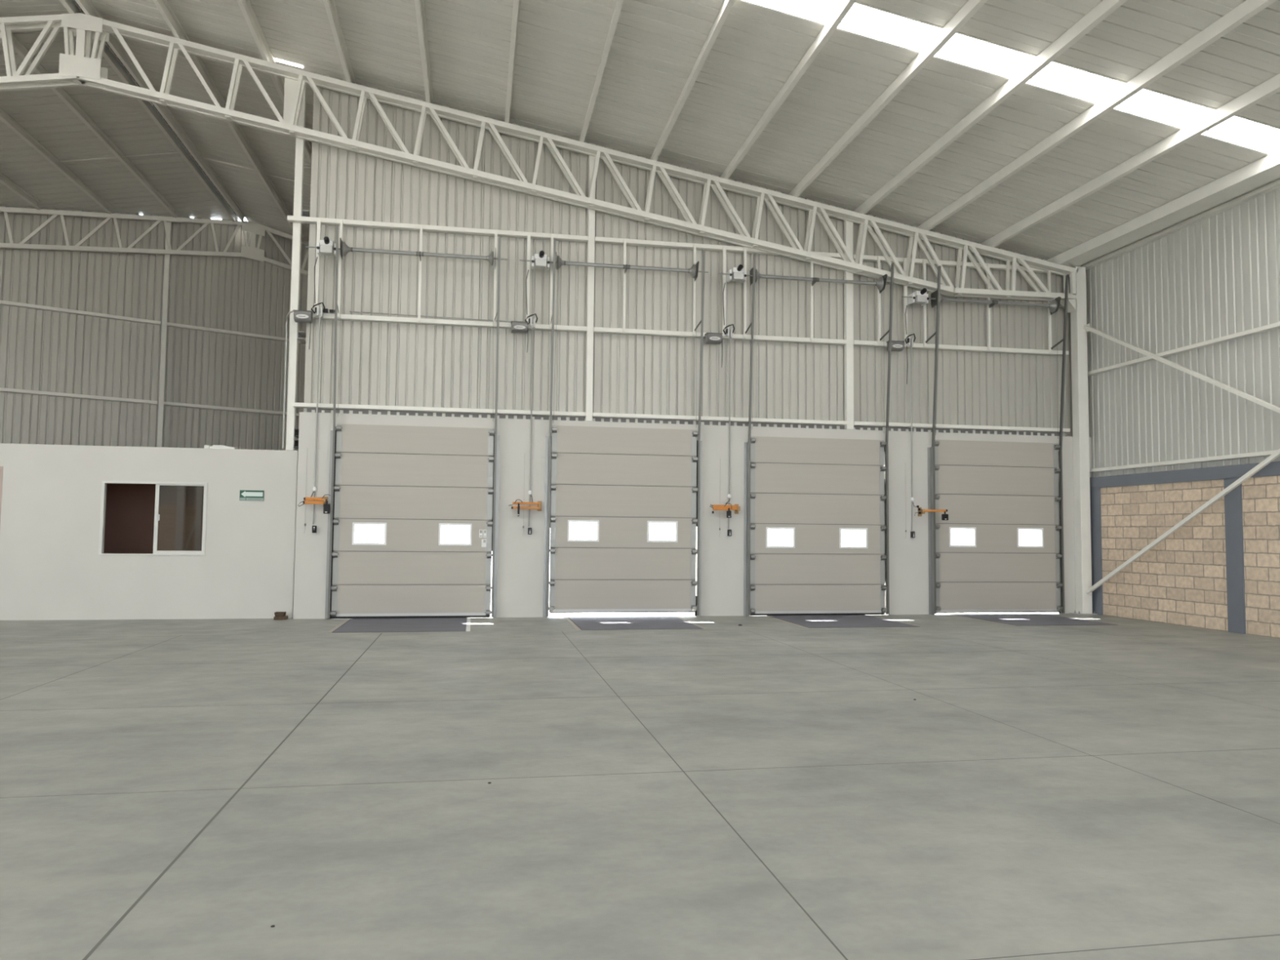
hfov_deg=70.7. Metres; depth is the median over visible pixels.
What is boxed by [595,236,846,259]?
girt
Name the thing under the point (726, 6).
purlin
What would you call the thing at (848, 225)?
steel post
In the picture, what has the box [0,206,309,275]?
roof truss
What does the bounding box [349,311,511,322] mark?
conduit
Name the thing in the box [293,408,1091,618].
wall
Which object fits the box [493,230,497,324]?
strut
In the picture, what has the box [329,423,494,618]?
door
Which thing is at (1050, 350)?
strut
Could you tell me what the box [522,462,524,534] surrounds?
pull cord
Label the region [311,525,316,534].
switch
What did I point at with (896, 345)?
control box
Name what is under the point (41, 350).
wall
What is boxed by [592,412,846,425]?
girt
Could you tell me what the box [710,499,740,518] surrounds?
light
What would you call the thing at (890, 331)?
door track
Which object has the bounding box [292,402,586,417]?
girt
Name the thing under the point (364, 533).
window
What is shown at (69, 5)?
purlin
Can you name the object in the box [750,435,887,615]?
door
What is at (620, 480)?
door
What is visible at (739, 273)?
operator
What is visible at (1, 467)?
window
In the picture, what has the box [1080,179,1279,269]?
girt
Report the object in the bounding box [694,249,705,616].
door track
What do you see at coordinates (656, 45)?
ceiling
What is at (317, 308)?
conduit
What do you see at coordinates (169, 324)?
girt
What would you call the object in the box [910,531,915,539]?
switch
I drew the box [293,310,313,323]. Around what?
control box
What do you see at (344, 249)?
shaft
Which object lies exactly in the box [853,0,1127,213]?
purlin
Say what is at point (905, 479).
pull cord
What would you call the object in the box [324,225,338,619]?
door track
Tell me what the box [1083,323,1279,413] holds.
brace
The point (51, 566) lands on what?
wall
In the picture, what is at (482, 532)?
print
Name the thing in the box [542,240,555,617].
door track
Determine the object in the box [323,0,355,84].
purlin
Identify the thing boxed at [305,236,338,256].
operator
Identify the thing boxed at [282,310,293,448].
conduit
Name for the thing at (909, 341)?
conduit
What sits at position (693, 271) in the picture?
shaft
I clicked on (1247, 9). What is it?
purlin
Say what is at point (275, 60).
skylight
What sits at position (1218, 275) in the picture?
wall
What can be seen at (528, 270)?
cable
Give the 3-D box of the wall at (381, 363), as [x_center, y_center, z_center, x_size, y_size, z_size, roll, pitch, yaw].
[1.652,-3.787,16.321,14.550,5.961,0.028,1,-3,-10]
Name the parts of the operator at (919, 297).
motor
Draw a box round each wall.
[0,205,308,450]
[0,443,297,620]
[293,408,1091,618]
[303,71,1072,436]
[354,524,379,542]
[1085,187,1279,477]
[1089,461,1279,638]
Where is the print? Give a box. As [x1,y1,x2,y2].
[480,529,486,542]
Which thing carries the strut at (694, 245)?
attached to the girt at (596, 330)
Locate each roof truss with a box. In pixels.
[0,13,1077,312]
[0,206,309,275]
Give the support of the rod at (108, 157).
attached to the purlin at (19, 47)
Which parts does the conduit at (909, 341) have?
cord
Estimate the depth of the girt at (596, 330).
16.08 m
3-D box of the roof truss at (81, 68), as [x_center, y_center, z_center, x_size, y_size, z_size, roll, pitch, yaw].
[-8.580,-5.361,14.259,34.335,3.941,0.282,1,-3,-10]
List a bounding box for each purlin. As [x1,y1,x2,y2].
[0,106,112,213]
[0,171,40,209]
[6,33,177,217]
[59,0,235,222]
[75,0,246,223]
[152,0,303,243]
[236,0,311,166]
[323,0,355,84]
[414,0,433,103]
[504,0,520,123]
[579,0,623,142]
[649,0,734,160]
[720,0,856,179]
[788,0,987,196]
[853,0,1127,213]
[916,0,1276,231]
[981,73,1279,247]
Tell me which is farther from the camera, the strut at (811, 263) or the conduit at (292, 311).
the strut at (811, 263)
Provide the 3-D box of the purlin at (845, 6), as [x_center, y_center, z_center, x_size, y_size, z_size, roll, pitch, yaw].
[3.915,-6.157,3.003,0.101,0.197,27.170,1,-3,-10]
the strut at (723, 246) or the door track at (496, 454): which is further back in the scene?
the strut at (723, 246)
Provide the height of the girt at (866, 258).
0.076 m
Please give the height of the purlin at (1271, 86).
0.197 m
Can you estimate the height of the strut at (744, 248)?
1.630 m
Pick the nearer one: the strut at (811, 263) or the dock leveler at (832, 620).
the dock leveler at (832, 620)
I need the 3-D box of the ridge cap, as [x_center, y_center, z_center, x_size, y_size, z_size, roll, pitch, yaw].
[-7.282,-8.054,5.971,0.600,0.106,37.015,1,-3,-10]
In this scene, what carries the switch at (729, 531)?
attached to the wall at (520, 562)
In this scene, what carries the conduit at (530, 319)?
attached to the wall at (520, 562)
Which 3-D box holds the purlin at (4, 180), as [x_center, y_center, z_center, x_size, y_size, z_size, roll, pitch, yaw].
[-10.940,-7.371,4.118,0.101,0.197,34.565,1,-3,-10]
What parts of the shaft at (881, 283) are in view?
bearing plate, bearing plate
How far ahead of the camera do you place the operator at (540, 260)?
15.26 m
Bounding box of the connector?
[323,308,334,313]
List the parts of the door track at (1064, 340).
rail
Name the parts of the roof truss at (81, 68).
batten plate, gusset plate, king post, gusset plate, king post, gusset plate, gusset plate, batten plate, batten plate, gusset plate, batten plate, batten plate, batten plate, batten plate, batten plate, chord plate, batten plate, batten plate, batten plate, post, haunch plate, post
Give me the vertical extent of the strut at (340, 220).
1.630 m
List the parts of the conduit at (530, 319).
cord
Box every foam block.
[204,444,211,448]
[211,444,236,448]
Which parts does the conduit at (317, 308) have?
cord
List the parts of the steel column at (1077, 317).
plate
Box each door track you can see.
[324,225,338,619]
[491,235,501,617]
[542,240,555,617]
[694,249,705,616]
[743,253,755,616]
[880,262,893,615]
[925,266,941,614]
[1050,274,1068,613]
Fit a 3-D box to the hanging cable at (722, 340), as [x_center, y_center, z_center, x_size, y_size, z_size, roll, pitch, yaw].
[1.450,-2.252,15.957,0.023,0.530,0.012,-1,-4,20]
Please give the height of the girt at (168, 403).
0.075 m
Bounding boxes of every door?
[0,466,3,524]
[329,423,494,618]
[548,425,697,616]
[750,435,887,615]
[934,439,1062,613]
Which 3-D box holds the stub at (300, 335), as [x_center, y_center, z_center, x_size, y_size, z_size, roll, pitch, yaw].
[-5.637,-2.385,15.117,0.115,0.120,0.420,1,-3,-10]
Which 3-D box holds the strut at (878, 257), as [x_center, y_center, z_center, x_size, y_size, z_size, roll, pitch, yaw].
[4.400,-3.306,16.619,0.042,1.630,0.042,1,-3,-10]
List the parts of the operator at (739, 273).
motor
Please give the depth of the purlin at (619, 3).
13.02 m
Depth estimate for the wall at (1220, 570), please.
14.62 m
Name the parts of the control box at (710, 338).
name plate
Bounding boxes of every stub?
[293,428,298,438]
[293,440,298,448]
[297,331,306,343]
[301,209,310,225]
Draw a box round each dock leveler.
[327,617,471,632]
[564,616,706,630]
[764,614,923,627]
[950,613,1120,626]
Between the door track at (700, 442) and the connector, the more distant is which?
the door track at (700, 442)
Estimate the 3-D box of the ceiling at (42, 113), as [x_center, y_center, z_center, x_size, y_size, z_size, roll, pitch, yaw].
[-15.913,-6.692,4.365,17.300,2.991,37.115,1,-3,-10]
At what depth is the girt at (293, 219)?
15.28 m
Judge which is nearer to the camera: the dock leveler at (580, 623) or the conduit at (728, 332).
the dock leveler at (580, 623)
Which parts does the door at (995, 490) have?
door panel, door panel, door panel, door panel, door panel, rail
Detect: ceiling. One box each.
[0,0,239,221]
[89,0,1279,266]
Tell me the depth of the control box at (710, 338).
15.88 m
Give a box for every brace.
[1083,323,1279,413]
[1085,448,1279,595]
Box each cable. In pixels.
[308,321,311,349]
[314,257,317,303]
[525,270,528,315]
[721,339,722,365]
[722,282,725,324]
[905,305,907,334]
[906,350,907,382]
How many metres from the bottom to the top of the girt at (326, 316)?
0.076 m
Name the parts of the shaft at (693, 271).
shaft rod, bearing plate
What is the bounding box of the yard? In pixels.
[490,563,693,615]
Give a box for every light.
[297,491,330,513]
[508,495,542,515]
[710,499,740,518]
[912,502,948,520]
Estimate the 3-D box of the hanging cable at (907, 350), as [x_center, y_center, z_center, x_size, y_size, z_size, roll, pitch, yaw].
[4.906,-2.111,16.582,0.023,0.710,0.012,-1,-4,20]
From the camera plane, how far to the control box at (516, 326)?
15.27 m
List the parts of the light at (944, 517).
wall plate, arm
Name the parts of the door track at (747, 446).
rail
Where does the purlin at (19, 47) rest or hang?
on the roof truss at (81, 68)
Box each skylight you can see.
[274,58,302,67]
[746,0,1279,153]
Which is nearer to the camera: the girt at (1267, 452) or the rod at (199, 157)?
the girt at (1267, 452)
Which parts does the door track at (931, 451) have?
rail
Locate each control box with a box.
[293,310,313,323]
[511,320,528,333]
[704,332,722,344]
[886,340,904,351]
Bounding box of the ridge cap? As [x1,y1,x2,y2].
[73,0,244,217]
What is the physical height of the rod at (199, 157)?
0.237 m
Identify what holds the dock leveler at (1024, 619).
on the floor
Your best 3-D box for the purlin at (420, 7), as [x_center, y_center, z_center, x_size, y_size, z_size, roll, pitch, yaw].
[-1.152,-7.144,2.132,0.101,0.197,27.170,1,-3,-10]
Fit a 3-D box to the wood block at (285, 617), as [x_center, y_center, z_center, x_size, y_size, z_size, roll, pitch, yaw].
[-5.722,2.195,14.389,0.180,0.050,0.190,1,-3,-10]
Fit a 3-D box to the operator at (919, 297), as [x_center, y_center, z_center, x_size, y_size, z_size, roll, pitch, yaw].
[5.038,-3.364,16.542,0.502,0.248,0.349,1,-3,-10]
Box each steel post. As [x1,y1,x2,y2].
[156,221,171,447]
[583,155,595,421]
[844,220,853,429]
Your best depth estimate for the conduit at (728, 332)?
15.95 m
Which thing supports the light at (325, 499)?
attached to the wall at (520, 562)
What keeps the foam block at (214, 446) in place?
on the wall at (51, 566)
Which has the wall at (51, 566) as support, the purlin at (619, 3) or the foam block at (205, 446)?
the foam block at (205, 446)
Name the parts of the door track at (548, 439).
rail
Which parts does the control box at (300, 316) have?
name plate, lid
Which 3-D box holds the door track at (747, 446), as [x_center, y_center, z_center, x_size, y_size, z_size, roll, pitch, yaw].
[1.939,-0.795,15.802,0.076,6.332,0.411,2,-4,-18]
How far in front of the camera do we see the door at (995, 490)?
16.72 m
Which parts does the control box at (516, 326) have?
name plate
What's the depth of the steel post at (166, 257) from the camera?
22.68 m
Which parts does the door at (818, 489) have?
door panel, door panel, door panel, door panel, door panel, rail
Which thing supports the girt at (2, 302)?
attached to the wall at (41, 350)
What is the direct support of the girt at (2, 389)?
attached to the wall at (41, 350)
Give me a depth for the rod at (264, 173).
20.20 m
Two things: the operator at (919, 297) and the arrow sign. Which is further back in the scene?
the operator at (919, 297)
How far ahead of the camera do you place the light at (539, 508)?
15.10 m
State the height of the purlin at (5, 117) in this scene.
0.197 m
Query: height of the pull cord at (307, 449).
1.380 m
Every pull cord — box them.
[304,448,307,530]
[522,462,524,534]
[905,479,906,537]
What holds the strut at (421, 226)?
attached to the girt at (326, 316)
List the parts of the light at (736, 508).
arm, arm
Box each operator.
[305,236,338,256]
[519,250,550,271]
[718,264,746,283]
[902,288,928,306]
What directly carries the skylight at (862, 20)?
attached to the ceiling at (656, 45)
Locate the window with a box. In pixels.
[98,480,207,555]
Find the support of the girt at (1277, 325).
attached to the wall at (1218, 275)
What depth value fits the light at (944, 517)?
16.31 m
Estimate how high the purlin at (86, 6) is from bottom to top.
0.197 m
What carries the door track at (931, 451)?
attached to the wall at (520, 562)
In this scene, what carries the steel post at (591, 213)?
on the wall at (520, 562)
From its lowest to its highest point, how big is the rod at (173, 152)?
0.220 m
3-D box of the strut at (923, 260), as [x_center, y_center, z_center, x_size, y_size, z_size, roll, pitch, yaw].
[5.289,-3.288,16.781,0.042,1.630,0.042,1,-3,-10]
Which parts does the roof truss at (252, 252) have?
king post, gusset plate, gusset plate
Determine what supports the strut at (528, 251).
attached to the girt at (326, 316)
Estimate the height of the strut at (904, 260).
1.630 m
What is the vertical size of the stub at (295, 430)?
0.120 m
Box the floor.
[0,612,1279,959]
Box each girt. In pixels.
[0,300,160,324]
[0,387,157,404]
[163,401,299,416]
[166,322,306,344]
[287,215,588,242]
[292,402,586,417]
[312,312,586,332]
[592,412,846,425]
[593,327,846,345]
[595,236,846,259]
[853,254,1055,274]
[853,340,1068,355]
[853,421,1070,432]
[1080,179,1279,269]
[1087,321,1279,376]
[1089,449,1277,472]
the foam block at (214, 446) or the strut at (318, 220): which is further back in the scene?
the strut at (318, 220)
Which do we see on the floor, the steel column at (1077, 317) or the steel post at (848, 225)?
the steel column at (1077, 317)
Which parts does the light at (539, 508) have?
arm, arm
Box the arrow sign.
[239,489,264,501]
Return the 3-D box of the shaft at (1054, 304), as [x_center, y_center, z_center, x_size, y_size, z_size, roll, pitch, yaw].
[6.628,-2.131,16.770,2.873,2.665,0.344,1,-3,-10]
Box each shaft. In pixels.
[333,237,507,402]
[546,251,708,412]
[746,266,893,426]
[928,289,1064,431]
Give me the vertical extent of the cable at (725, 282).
0.762 m
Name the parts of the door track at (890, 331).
rail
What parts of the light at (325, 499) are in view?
arm, arm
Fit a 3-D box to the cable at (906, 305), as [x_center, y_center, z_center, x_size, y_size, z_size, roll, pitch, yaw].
[4.904,-2.948,16.628,0.049,0.547,0.021,1,-3,-10]
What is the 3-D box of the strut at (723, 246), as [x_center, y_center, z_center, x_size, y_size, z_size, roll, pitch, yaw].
[1.499,-3.365,16.091,0.055,1.630,0.042,1,-3,-10]
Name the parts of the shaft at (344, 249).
bearing plate, shaft rod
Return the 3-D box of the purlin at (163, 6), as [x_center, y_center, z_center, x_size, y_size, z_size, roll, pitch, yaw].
[-5.908,-7.613,6.420,0.101,0.197,37.251,1,-3,-10]
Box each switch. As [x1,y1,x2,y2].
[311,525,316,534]
[527,527,531,536]
[727,529,731,537]
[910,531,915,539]
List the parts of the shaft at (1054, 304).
bearing plate, bearing plate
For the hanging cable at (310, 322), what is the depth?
14.71 m
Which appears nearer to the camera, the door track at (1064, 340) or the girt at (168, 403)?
the door track at (1064, 340)
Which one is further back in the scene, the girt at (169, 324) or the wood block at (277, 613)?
the girt at (169, 324)
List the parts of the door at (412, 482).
rail, door panel, door panel, door panel, door panel, door panel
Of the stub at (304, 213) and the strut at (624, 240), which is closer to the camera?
the stub at (304, 213)
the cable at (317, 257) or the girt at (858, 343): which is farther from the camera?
the girt at (858, 343)
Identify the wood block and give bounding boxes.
[273,615,288,619]
[274,611,286,616]
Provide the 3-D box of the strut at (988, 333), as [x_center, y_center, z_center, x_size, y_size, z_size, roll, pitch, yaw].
[6.570,-3.262,17.014,0.042,1.630,0.042,1,-3,-10]
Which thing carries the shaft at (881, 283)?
attached to the strut at (811, 263)
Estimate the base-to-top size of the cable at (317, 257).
0.777 m
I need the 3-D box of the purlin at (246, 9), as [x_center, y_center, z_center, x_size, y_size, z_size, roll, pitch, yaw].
[-4.652,-7.338,6.976,0.101,0.197,37.923,1,-3,-10]
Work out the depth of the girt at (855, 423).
16.81 m
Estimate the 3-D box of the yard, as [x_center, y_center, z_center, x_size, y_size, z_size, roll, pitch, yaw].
[11.526,5.657,48.028,45.400,0.200,59.810,1,-3,-10]
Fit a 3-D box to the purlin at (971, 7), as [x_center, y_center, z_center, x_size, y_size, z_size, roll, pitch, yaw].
[5.186,-5.909,3.222,0.101,0.197,27.170,1,-3,-10]
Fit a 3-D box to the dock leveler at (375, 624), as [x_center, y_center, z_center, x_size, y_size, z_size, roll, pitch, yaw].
[-3.583,2.213,13.776,1.960,0.024,2.082,1,-3,-10]
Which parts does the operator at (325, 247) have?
motor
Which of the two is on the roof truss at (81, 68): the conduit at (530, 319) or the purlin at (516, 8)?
the purlin at (516, 8)
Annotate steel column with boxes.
[282,83,306,450]
[1069,266,1097,614]
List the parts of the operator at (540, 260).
motor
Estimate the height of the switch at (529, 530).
0.150 m
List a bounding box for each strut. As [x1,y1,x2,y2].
[314,217,320,316]
[337,219,342,317]
[417,225,422,321]
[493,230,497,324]
[525,232,530,326]
[549,234,553,328]
[622,239,626,331]
[693,244,696,335]
[722,245,725,336]
[743,247,746,337]
[809,251,813,341]
[877,256,880,344]
[902,257,907,346]
[922,259,926,346]
[986,263,991,350]
[1047,271,1052,352]
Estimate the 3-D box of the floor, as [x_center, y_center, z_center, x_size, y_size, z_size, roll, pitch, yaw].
[-7.275,1.894,6.500,35.000,0.301,38.959,1,-3,-10]
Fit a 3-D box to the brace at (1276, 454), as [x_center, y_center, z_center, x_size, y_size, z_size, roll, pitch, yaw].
[9.195,-0.727,12.273,0.063,5.206,9.514,1,-3,-10]
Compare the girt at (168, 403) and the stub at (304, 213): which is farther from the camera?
the girt at (168, 403)
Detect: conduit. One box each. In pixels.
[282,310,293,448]
[311,302,324,524]
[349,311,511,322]
[524,313,537,526]
[722,324,734,528]
[904,333,915,530]
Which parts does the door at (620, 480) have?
rail, door panel, door panel, door panel, door panel, door panel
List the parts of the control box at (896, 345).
name plate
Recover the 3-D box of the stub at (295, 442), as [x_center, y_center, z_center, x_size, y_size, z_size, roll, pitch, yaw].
[-5.655,-0.588,15.012,0.115,0.120,0.420,1,-3,-10]
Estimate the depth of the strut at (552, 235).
15.52 m
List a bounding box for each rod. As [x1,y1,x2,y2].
[55,156,116,162]
[122,151,177,157]
[199,156,255,170]
[263,173,311,185]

